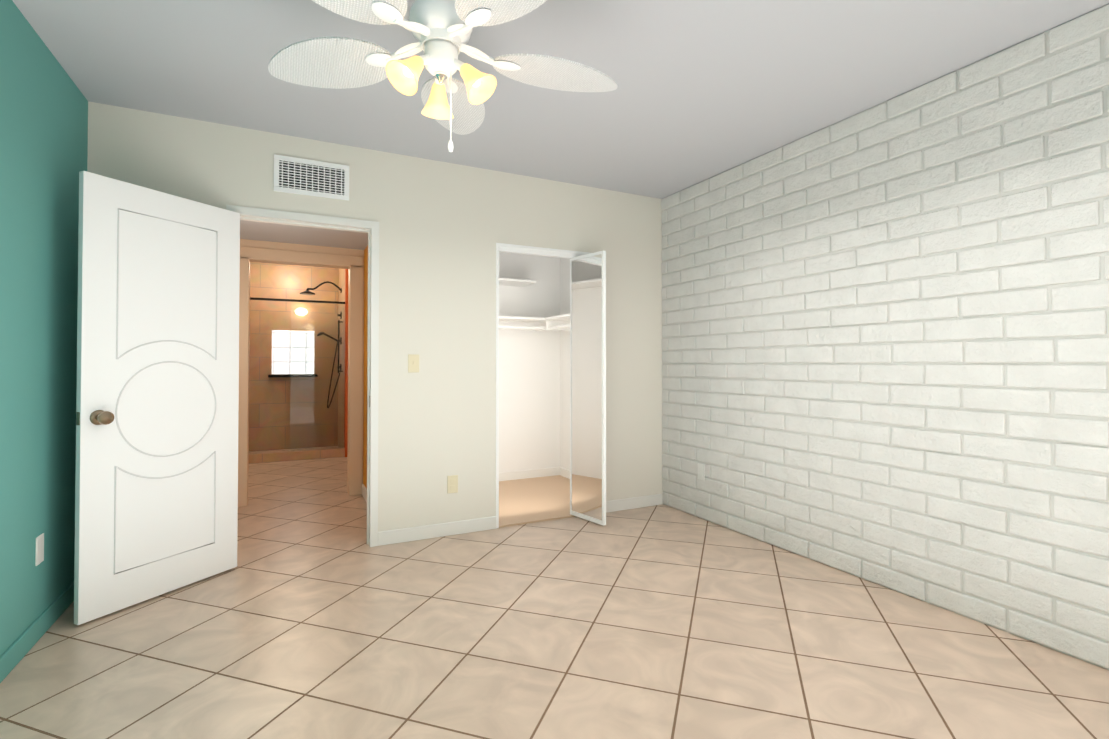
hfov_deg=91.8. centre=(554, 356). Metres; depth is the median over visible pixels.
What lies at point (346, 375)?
wall
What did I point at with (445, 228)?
wall
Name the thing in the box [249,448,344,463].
curb
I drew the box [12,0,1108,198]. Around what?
ceiling
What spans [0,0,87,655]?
wall
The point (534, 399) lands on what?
closet wall
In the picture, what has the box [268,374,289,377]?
shelf
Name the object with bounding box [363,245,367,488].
wall
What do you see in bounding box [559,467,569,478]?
baseboard
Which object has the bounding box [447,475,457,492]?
outlet
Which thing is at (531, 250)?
trim
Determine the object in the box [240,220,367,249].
ceiling soffit
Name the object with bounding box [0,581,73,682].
baseboard
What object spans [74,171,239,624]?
door
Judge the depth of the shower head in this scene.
6.79 m
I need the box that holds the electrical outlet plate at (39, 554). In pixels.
[35,533,43,565]
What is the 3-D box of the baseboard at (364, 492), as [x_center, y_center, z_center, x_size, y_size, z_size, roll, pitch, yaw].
[-1.357,1.131,4.032,0.012,0.090,1.278,0,-1,-27]
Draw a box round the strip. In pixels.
[366,278,367,465]
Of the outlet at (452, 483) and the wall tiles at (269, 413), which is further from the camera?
the wall tiles at (269, 413)
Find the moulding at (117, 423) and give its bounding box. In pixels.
[114,208,217,574]
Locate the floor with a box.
[0,449,1108,738]
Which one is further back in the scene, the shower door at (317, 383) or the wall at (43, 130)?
the shower door at (317, 383)
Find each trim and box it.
[226,205,378,546]
[238,246,362,506]
[496,243,589,528]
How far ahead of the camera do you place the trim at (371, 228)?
3.30 m
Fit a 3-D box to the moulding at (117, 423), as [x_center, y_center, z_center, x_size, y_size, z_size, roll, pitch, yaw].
[-1.888,0.158,2.624,0.043,1.639,0.464,0,-1,23]
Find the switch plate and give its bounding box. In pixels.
[408,354,418,371]
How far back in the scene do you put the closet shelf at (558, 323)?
4.97 m
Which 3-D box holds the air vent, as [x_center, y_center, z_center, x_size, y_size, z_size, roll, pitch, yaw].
[-1.423,-1.046,3.162,0.405,0.210,0.012,0,-1,-27]
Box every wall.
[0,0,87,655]
[87,101,662,531]
[240,239,363,483]
[344,269,347,456]
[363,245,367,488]
[499,252,569,472]
[661,4,1108,669]
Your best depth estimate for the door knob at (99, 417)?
2.32 m
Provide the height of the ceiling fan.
0.660 m
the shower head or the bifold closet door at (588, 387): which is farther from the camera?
the shower head
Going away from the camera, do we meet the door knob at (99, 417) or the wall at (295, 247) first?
the door knob at (99, 417)
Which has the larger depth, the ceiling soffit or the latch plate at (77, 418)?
the ceiling soffit
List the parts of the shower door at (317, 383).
header rail, pane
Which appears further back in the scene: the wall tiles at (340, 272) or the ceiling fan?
the wall tiles at (340, 272)
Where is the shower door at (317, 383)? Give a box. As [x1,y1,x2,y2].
[250,297,344,450]
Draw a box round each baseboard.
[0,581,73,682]
[362,484,366,501]
[378,494,661,545]
[499,467,558,480]
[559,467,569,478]
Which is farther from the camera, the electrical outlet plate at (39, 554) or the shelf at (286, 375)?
the shelf at (286, 375)
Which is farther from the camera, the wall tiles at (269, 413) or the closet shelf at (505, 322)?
the wall tiles at (269, 413)
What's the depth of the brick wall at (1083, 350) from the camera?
2.52 m
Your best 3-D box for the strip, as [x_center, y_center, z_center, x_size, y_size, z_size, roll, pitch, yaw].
[-1.512,0.130,4.360,0.008,1.530,0.140,0,-1,-27]
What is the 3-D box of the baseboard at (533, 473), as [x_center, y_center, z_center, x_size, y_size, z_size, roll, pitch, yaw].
[-0.715,1.137,4.963,1.730,0.078,0.012,0,-1,-27]
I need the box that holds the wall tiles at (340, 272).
[337,268,344,393]
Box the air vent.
[274,154,348,200]
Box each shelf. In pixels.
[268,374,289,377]
[499,278,544,330]
[545,313,569,330]
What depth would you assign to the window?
7.01 m
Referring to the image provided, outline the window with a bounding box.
[272,330,290,373]
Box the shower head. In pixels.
[300,281,341,294]
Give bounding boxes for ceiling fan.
[268,0,617,151]
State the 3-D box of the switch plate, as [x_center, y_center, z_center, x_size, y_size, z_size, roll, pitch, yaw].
[-0.892,0.047,3.410,0.070,0.114,0.016,0,-1,-27]
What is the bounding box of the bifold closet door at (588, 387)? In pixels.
[570,251,605,525]
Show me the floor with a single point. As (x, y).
(312, 615)
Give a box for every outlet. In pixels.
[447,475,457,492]
[698,463,704,480]
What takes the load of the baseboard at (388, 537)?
attached to the wall at (445, 228)
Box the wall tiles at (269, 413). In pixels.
[249,262,336,450]
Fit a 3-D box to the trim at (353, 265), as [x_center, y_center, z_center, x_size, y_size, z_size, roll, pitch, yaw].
[-2.099,0.161,4.468,0.940,2.040,0.142,0,-1,-27]
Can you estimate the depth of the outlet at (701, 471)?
3.86 m

